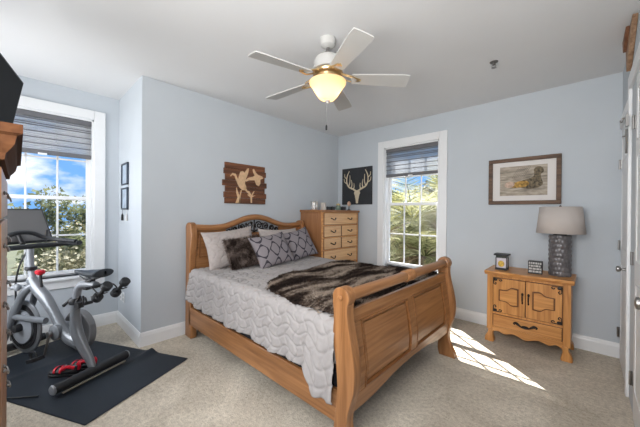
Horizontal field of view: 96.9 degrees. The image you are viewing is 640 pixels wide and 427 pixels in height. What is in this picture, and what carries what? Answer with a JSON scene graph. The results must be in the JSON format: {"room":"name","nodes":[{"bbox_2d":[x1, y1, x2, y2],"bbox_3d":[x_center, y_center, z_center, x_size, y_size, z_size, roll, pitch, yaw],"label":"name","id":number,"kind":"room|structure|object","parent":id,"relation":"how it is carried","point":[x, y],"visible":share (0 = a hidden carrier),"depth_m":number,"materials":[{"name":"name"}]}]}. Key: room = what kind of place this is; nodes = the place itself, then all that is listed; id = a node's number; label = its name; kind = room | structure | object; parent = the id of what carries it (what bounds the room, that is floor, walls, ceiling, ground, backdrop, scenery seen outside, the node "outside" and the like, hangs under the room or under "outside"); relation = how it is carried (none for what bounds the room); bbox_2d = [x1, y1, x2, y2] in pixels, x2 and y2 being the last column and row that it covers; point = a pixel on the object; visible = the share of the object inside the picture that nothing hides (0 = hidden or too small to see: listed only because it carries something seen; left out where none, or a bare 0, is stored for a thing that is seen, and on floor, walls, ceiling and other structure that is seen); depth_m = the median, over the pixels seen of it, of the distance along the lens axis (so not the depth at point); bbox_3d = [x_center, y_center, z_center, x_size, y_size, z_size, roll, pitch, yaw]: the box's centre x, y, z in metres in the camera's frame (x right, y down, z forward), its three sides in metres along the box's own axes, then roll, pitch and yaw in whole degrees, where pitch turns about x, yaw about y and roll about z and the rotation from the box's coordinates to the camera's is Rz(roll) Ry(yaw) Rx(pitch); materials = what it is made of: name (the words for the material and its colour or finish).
{"room":"bedroom","nodes":[
{"label":"bedroom","id":0,"kind":"room"},
{"bbox_2d":[7,75,118,325],"bbox_3d":[-3.041,-0.033,2.981,0.160,2.717,1.706,1,0,43],"label":"wall","id":1,"kind":"structure","parent":0,"point":[33,88],"depth_m":3.38,"materials":[{"name":"blue paint"}]},
{"bbox_2d":[7,95,105,295],"bbox_3d":[-2.961,-0.187,3.023,0.215,2.005,1.105,1,0,43],"label":"window","id":2,"kind":"structure","parent":1,"relation":"in","point":[94,197],"depth_m":3.29,"materials":[{"name":"white paint"}]},
{"bbox_2d":[13,108,91,159],"bbox_3d":[-2.942,-0.843,3.008,0.052,0.443,0.811,1,0,43],"label":"cellular shade","id":3,"kind":"object","parent":2,"relation":"attached to","point":[43,133],"visible":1,"depth_m":3.07,"materials":[{"name":"grey fabric"}]},
{"bbox_2d":[7,311,116,343],"bbox_3d":[-2.973,1.256,2.939,0.016,0.140,1.466,1,0,43],"label":"baseboard","id":4,"kind":"structure","parent":1,"relation":"attached to","point":[103,319],"depth_m":3.35,"materials":[{"name":"white paint"}]},
{"bbox_2d":[118,75,337,332],"bbox_3d":[-1.080,-0.022,4.392,1.100,2.717,3.235,1,0,43],"label":"wall","id":5,"kind":"structure","parent":0,"point":[176,142],"depth_m":3.19,"materials":[{"name":"blue paint"}]},
{"bbox_2d":[121,162,128,220],"bbox_3d":[-2.228,-0.246,3.235,0.260,0.655,0.026,1,0,43],"label":"picture frame","id":6,"kind":"object","parent":5,"relation":"attached to","point":[125,166],"visible":1,"depth_m":3.22,"materials":[{"name":"metal"}]},
{"bbox_2d":[122,189,125,207],"bbox_3d":[-2.224,-0.169,3.240,0.230,0.220,0.008,1,0,43],"label":"print","id":7,"kind":"object","parent":6,"relation":"attached to","point":[123,190],"depth_m":3.26},
{"bbox_2d":[122,165,125,183],"bbox_3d":[-2.222,-0.449,3.239,0.230,0.220,0.008,1,0,43],"label":"print","id":8,"kind":"object","parent":6,"relation":"on","point":[123,166],"depth_m":3.27},
{"bbox_2d":[117,311,140,347],"bbox_3d":[-2.137,1.262,3.148,0.950,0.140,0.016,1,0,43],"label":"baseboard","id":9,"kind":"structure","parent":5,"relation":"attached to","point":[130,330],"depth_m":3.06,"materials":[{"name":"white paint"}]},
{"bbox_2d":[141,321,197,346],"bbox_3d":[-0.738,1.271,3.956,0.016,0.140,3.074,1,0,43],"label":"baseboard","id":10,"kind":"structure","parent":5,"relation":"attached to","point":[157,335],"depth_m":2.97,"materials":[{"name":"white paint"}]},
{"bbox_2d":[222,162,266,203],"bbox_3d":[-0.964,-0.380,3.686,0.026,0.507,0.651,1,0,43],"label":"art","id":11,"kind":"object","parent":5,"relation":"attached to","point":[242,173],"visible":1,"depth_m":3.65},
{"bbox_2d":[0,0,639,136],"bbox_3d":[-0.847,-1.430,1.954,4.741,0.120,6.481,1,0,43],"label":"ceiling","id":12,"kind":"structure","parent":0,"point":[447,48],"depth_m":2.32,"materials":[{"name":"white paint"}]},
{"bbox_2d":[248,27,409,129],"bbox_3d":[0.030,-1.010,2.230,1.208,0.709,1.221,1,0,43],"label":"ceiling fan","id":13,"kind":"object","parent":12,"relation":"hanging from","point":[327,81],"visible":1,"depth_m":2.14,"materials":[{"name":"white metal"}]},
{"bbox_2d":[490,60,497,68],"bbox_3d":[1.553,-1.326,2.534,0.068,0.053,0.068,1,0,43],"label":"sprinkler","id":14,"kind":"object","parent":12,"relation":"attached to","point":[493,62],"visible":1,"depth_m":2.52,"materials":[{"name":"grey metal"}]},
{"bbox_2d":[6,318,634,426],"bbox_3d":[-0.870,1.407,1.963,4.741,0.120,6.481,1,0,43],"label":"floor","id":15,"kind":"structure","parent":0,"point":[509,380],"depth_m":2.12,"materials":[{"name":"beige carpet"}]},
{"bbox_2d":[0,121,22,426],"bbox_3d":[-1.500,0.529,1.002,0.944,1.630,0.611,1,0,43],"label":"dresser","id":16,"kind":"object","parent":15,"relation":"on","point":[11,134],"visible":1,"depth_m":1.03,"materials":[{"name":"brown wood"}]},
{"bbox_2d":[0,53,23,122],"bbox_3d":[-1.926,-0.657,1.603,0.145,0.598,1.040,0,0,-35],"label":"television","id":17,"kind":"object","parent":16,"relation":"on","point":[11,85],"visible":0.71,"depth_m":1.88,"materials":[{"name":"black plastic"}]},
{"bbox_2d":[6,339,186,425],"bbox_3d":[-2.097,1.313,2.427,1.579,0.040,0.866,1,0,17],"label":"exercise mat","id":18,"kind":"object","parent":15,"relation":"on","point":[84,403],"visible":0.73,"depth_m":2.27,"materials":[{"name":"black rubber"}]},
{"bbox_2d":[6,395,38,398],"bbox_3d":[-2.317,1.318,2.033,0.563,0.011,0.045,0,0,0],"label":"power cord","id":19,"kind":"object","parent":18,"relation":"on","point":[35,395],"visible":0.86,"depth_m":2.03,"materials":[{"name":"black rubber"}]},
{"bbox_2d":[48,362,80,377],"bbox_3d":[-2.091,1.271,2.322,0.256,0.107,0.093,0,0,-2],"label":"shoe","id":20,"kind":"object","parent":18,"relation":"on","point":[68,370],"visible":0.97,"depth_m":2.30,"materials":[{"name":"red rubber"}]},
{"bbox_2d":[4,209,129,395],"bbox_3d":[-2.309,0.639,2.466,1.388,1.358,0.583,1,0,18],"label":"exercise bike","id":21,"kind":"object","parent":18,"relation":"on","point":[25,227],"visible":0.92,"depth_m":2.51,"materials":[{"name":"grey metal"}]},
{"bbox_2d":[65,309,96,349],"bbox_3d":[-2.347,1.132,2.773,0.380,0.380,0.060,1,0,18],"label":"wheel","id":22,"kind":"object","parent":21,"relation":"attached to","point":[88,322],"visible":0.44,"depth_m":2.73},
{"bbox_2d":[91,281,112,302],"bbox_3d":[-1.692,0.609,2.203,0.176,0.173,0.072,1,0,18],"label":"dumbbell","id":23,"kind":"object","parent":21,"relation":"on","point":[106,286],"visible":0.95,"depth_m":2.19,"materials":[{"name":"black rubber"}]},
{"bbox_2d":[110,277,130,297],"bbox_3d":[-1.647,0.609,2.340,0.176,0.173,0.072,1,0,18],"label":"dumbbell","id":24,"kind":"object","parent":21,"relation":"on","point":[124,282],"visible":0.99,"depth_m":2.32,"materials":[{"name":"black rubber"}]},
{"bbox_2d":[70,356,96,370],"bbox_3d":[-2.028,1.271,2.417,0.256,0.107,0.093,0,0,1],"label":"shoe","id":25,"kind":"object","parent":18,"relation":"on","point":[83,363],"visible":0.38,"depth_m":2.39,"materials":[{"name":"red rubber"}]},
{"bbox_2d":[185,214,456,426],"bbox_3d":[-0.075,0.684,2.921,2.379,1.331,1.714,1,0,43],"label":"sleigh bed","id":26,"kind":"object","parent":15,"relation":"on","point":[374,338],"visible":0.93,"depth_m":2.00,"materials":[{"name":"brown wood"}]},
{"bbox_2d":[197,309,336,386],"bbox_3d":[-0.101,1.030,2.901,1.980,0.240,1.500,1,0,43],"label":"box spring","id":27,"kind":"object","parent":26,"relation":"on","point":[334,376],"visible":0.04,"depth_m":1.72,"materials":[{"name":"black fabric"}]},
{"bbox_3d":[-0.104,0.776,2.895,1.980,0.263,1.515,1,0,43],"label":"mattress","id":28,"kind":"object","parent":27,"relation":"on","visible":0},
{"bbox_2d":[185,256,410,404],"bbox_3d":[-0.106,0.835,2.874,1.998,0.486,1.689,1,0,43],"label":"quilt","id":29,"kind":"object","parent":28,"relation":"on","point":[240,299],"visible":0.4,"depth_m":2.08,"materials":[{"name":"white fabric"}]},
{"bbox_2d":[201,226,251,269],"bbox_3d":[-1.005,0.386,3.231,0.243,0.474,0.669,1,0,40],"label":"pillow sham","id":30,"kind":"object","parent":29,"relation":"on","point":[217,257],"visible":0.63,"depth_m":3.04,"materials":[{"name":"white fabric"}]},
{"bbox_2d":[222,234,258,269],"bbox_3d":[-0.831,0.427,3.166,0.291,0.411,0.535,1,0,34],"label":"fur pillow","id":31,"kind":"object","parent":29,"relation":"on","point":[241,253],"visible":0.8,"depth_m":3.04,"materials":[{"name":"brown fur"}]},
{"bbox_2d":[248,232,295,268],"bbox_3d":[-0.546,0.415,3.253,0.250,0.393,0.512,1,0,40],"label":"print pillow","id":32,"kind":"object","parent":29,"relation":"on","point":[270,250],"visible":1,"depth_m":3.16,"materials":[{"name":"grey fabric"}]},
{"bbox_2d":[258,228,295,236],"bbox_3d":[-0.526,0.398,3.756,0.644,0.414,0.263,0,0,-39],"label":"pillow sham","id":33,"kind":"object","parent":29,"relation":"on","point":[262,232],"visible":0.15,"depth_m":3.63,"materials":[{"name":"white fabric"}]},
{"bbox_2d":[283,226,317,259],"bbox_3d":[-0.279,0.405,3.771,0.243,0.451,0.525,1,0,41],"label":"print pillow","id":34,"kind":"object","parent":29,"relation":"on","point":[300,244],"visible":0.85,"depth_m":3.69,"materials":[{"name":"grey fabric"}]},
{"bbox_2d":[266,259,437,317],"bbox_3d":[0.218,0.666,2.634,1.226,0.252,1.664,1,0,43],"label":"fur throw","id":35,"kind":"object","parent":29,"relation":"on","point":[313,287],"visible":0.73,"depth_m":2.40,"materials":[{"name":"brown fur"}]},
{"bbox_2d":[300,210,359,261],"bbox_3d":[0.173,0.647,4.515,0.494,1.400,0.911,1,0,43],"label":"dresser","id":36,"kind":"object","parent":15,"relation":"on","point":[333,233],"visible":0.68,"depth_m":4.26,"materials":[{"name":"brown wood"}]},
{"bbox_2d":[310,201,317,209],"bbox_3d":[-0.085,-0.120,4.263,0.120,0.128,0.120,1,0,43],"label":"canister","id":37,"kind":"object","parent":36,"relation":"on","point":[314,204],"visible":1,"depth_m":4.22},
{"bbox_2d":[320,202,325,209],"bbox_3d":[0.052,-0.109,4.263,0.080,0.113,0.052,1,0,43],"label":"candle","id":38,"kind":"object","parent":36,"relation":"on","point":[323,205],"visible":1,"depth_m":4.24,"materials":[{"name":"white wax"}]},
{"bbox_2d":[484,265,576,362],"bbox_3d":[2.179,0.992,2.970,0.740,0.757,0.460,1,0,43],"label":"nightstand","id":39,"kind":"object","parent":15,"relation":"on","point":[527,306],"visible":1,"depth_m":2.80,"materials":[{"name":"brown wood"}]},
{"bbox_2d":[494,253,510,270],"bbox_3d":[1.988,0.524,3.096,0.136,0.172,0.136,1,0,43],"label":"candle holder","id":40,"kind":"object","parent":39,"relation":"on","point":[502,259],"visible":1,"depth_m":3.06,"materials":[{"name":"black metal"}]},
{"bbox_2d":[528,260,542,274],"bbox_3d":[2.199,0.549,2.897,0.116,0.128,0.062,1,0,43],"label":"block","id":41,"kind":"object","parent":39,"relation":"on","point":[534,267],"visible":1,"depth_m":2.87,"materials":[{"name":"paint"}]},
{"bbox_2d":[536,205,585,276],"bbox_3d":[2.386,0.265,2.820,0.383,0.698,0.383,1,0,43],"label":"table lamp","id":42,"kind":"object","parent":39,"relation":"on","point":[560,222],"visible":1,"depth_m":2.74,"materials":[{"name":"linen"},{"name":"patterned grey ceramic"},{"name":"dark iron"}]},
{"bbox_2d":[338,72,622,342],"bbox_3d":[1.703,0.003,3.889,3.647,2.717,0.160,1,0,43],"label":"wall","id":43,"kind":"structure","parent":0,"point":[580,121],"depth_m":3.19,"materials":[{"name":"blue paint"}]},
{"bbox_2d":[342,166,372,204],"bbox_3d":[0.611,-0.461,4.770,0.605,0.620,0.050,1,0,43],"label":"canvas","id":44,"kind":"object","parent":43,"relation":"attached to","point":[356,182],"visible":1,"depth_m":4.75,"materials":[{"name":"fabric"}]},
{"bbox_2d":[376,130,447,272],"bbox_3d":[1.346,-0.093,4.186,1.098,2.050,0.215,1,0,43],"label":"window","id":45,"kind":"structure","parent":43,"relation":"in","point":[384,184],"depth_m":4.22,"materials":[{"name":"white paint"}]},
{"bbox_2d":[386,141,437,177],"bbox_3d":[1.339,-0.771,4.171,0.804,0.443,0.052,1,0,43],"label":"cellular shade","id":46,"kind":"object","parent":45,"relation":"attached to","point":[420,159],"visible":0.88,"depth_m":4.14,"materials":[{"name":"grey fabric"}]},
{"bbox_2d":[488,153,561,204],"bbox_3d":[2.289,-0.369,3.206,0.671,0.531,0.033,1,0,43],"label":"print","id":47,"kind":"object","parent":43,"relation":"attached to","point":[531,179],"visible":1,"depth_m":3.18},
{"bbox_2d":[455,307,619,357],"bbox_3d":[1.574,1.290,3.884,3.487,0.140,0.016,1,0,43],"label":"baseboard","id":48,"kind":"structure","parent":43,"relation":"attached to","point":[596,345],"depth_m":2.86,"materials":[{"name":"white paint"}]},
{"bbox_2d":[623,9,639,411],"bbox_3d":[1.509,0.010,1.135,0.160,2.717,4.121,1,0,43],"label":"wall","id":49,"kind":"structure","parent":0,"point":[637,40],"depth_m":2.03,"materials":[{"name":"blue paint"}]},
{"bbox_2d":[616,123,626,380],"bbox_3d":[2.574,0.287,2.425,0.096,2.148,0.660,1,0,43],"label":"door","id":50,"kind":"structure","parent":49,"relation":"in","point":[622,163],"depth_m":2.45,"materials":[{"name":"white paint"}]},
{"bbox_2d":[620,100,627,128],"bbox_3d":[2.602,-0.837,2.420,0.020,0.080,0.715,1,0,43],"label":"trim","id":51,"kind":"structure","parent":49,"relation":"attached to","point":[625,112],"depth_m":2.35,"materials":[{"name":"white paint"}]},
{"bbox_2d":[620,114,628,152],"bbox_3d":[2.274,-0.588,2.123,0.045,0.280,0.065,1,0,43],"label":"wall hook","id":52,"kind":"object","parent":49,"relation":"attached to","point":[626,117],"visible":1,"depth_m":2.11,"materials":[{"name":"silver metal"}]},
{"bbox_2d":[622,13,638,71],"bbox_3d":[2.246,-1.206,2.060,0.048,0.244,0.467,1,0,43],"label":"wall decor","id":53,"kind":"object","parent":49,"relation":"attached to","point":[628,44],"depth_m":2.04,"materials":[{"name":"brown wood"}]},
{"bbox_2d":[624,42,639,396],"bbox_3d":[1.670,0.169,1.439,0.020,2.400,1.985,1,0,43],"label":"trim","id":54,"kind":"structure","parent":49,"relation":"attached to","point":[635,68],"depth_m":2.12,"materials":[{"name":"white paint"}]},
{"bbox_2d":[629,69,639,426],"bbox_3d":[1.794,0.224,1.593,0.096,2.268,0.880,1,0,43],"label":"door","id":55,"kind":"structure","parent":49,"relation":"in","point":[634,376],"depth_m":1.79,"materials":[{"name":"white paint"}]},
{"label":"outside","id":56,"kind":"structure","parent":0,"visible":0},
{"bbox_2d":[6,242,402,275],"bbox_3d":[-4.133,4.519,17.571,90.000,0.100,100.000,1,0,43],"label":"ground","id":57,"kind":"structure","parent":56,"point":[11,255],"depth_m":25.65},
{"bbox_2d":[8,185,85,274],"bbox_3d":[-10.125,1.659,11.069,3.403,5.574,3.613,1,0,10],"label":"tree","id":58,"kind":"object","parent":57,"relation":"on","point":[50,214],"visible":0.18,"depth_m":10.65,"materials":[{"name":"green plant"}]},
{"bbox_2d":[11,245,85,275],"bbox_3d":[-6.471,2.633,7.447,2.946,3.708,3.146,0,0,-27],"label":"tree","id":59,"kind":"object","parent":57,"relation":"on","point":[51,263],"visible":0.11,"depth_m":7.26,"materials":[{"name":"green plant"}]},
{"bbox_2d":[40,220,85,265],"bbox_3d":[-13.179,2.150,15.933,3.752,4.510,3.627,1,0,15],"label":"tree","id":60,"kind":"object","parent":57,"relation":"on","point":[75,220],"visible":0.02,"depth_m":15.09,"materials":[{"name":"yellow plant"}]},
{"bbox_2d":[390,189,402,258],"bbox_3d":[2.547,1.216,14.661,4.360,6.645,4.028,0,0,-26],"label":"tree","id":61,"kind":"object","parent":57,"relation":"on","point":[396,193],"visible":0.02,"depth_m":14.00,"materials":[{"name":"green plant"}]},
{"bbox_2d":[390,214,435,265],"bbox_3d":[2.588,2.291,6.915,2.707,4.553,2.647,1,0,43],"label":"palm tree","id":62,"kind":"object","parent":57,"relation":"on","point":[425,259],"visible":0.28,"depth_m":6.84,"materials":[{"name":"green plant"}]},
{"bbox_2d":[390,192,435,262],"bbox_3d":[2.458,1.786,9.539,3.034,5.541,3.324,1,0,43],"label":"palm tree","id":63,"kind":"object","parent":57,"relation":"on","point":[391,212],"visible":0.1,"depth_m":9.13,"materials":[{"name":"green plant"}]},
{"bbox_2d":[390,175,437,264],"bbox_3d":[2.604,1.764,8.033,3.322,5.595,3.186,1,0,16],"label":"palm tree","id":64,"kind":"object","parent":57,"relation":"on","point":[400,208],"visible":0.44,"depth_m":7.58,"materials":[{"name":"green plant"}]},
{"bbox_2d":[392,175,437,238],"bbox_3d":[4.121,1.149,10.059,3.549,6.834,3.704,1,0,43],"label":"palm tree","id":65,"kind":"object","parent":57,"relation":"on","point":[434,185],"visible":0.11,"depth_m":9.85,"materials":[{"name":"green plant"}]},
{"bbox_2d":[394,214,435,263],"bbox_3d":[5.085,2.004,11.844,4.075,5.129,4.352,0,0,-13],"label":"tree","id":66,"kind":"object","parent":57,"relation":"on","point":[417,214],"visible":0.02,"depth_m":10.70,"materials":[{"name":"green plant"}]},
{"bbox_2d":[407,180,437,229],"bbox_3d":[7.670,1.087,18.000,5.537,6.969,5.913,1,0,21],"label":"tree","id":67,"kind":"object","parent":57,"relation":"on","point":[426,183],"visible":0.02,"depth_m":18.00,"materials":[{"name":"green plant"}]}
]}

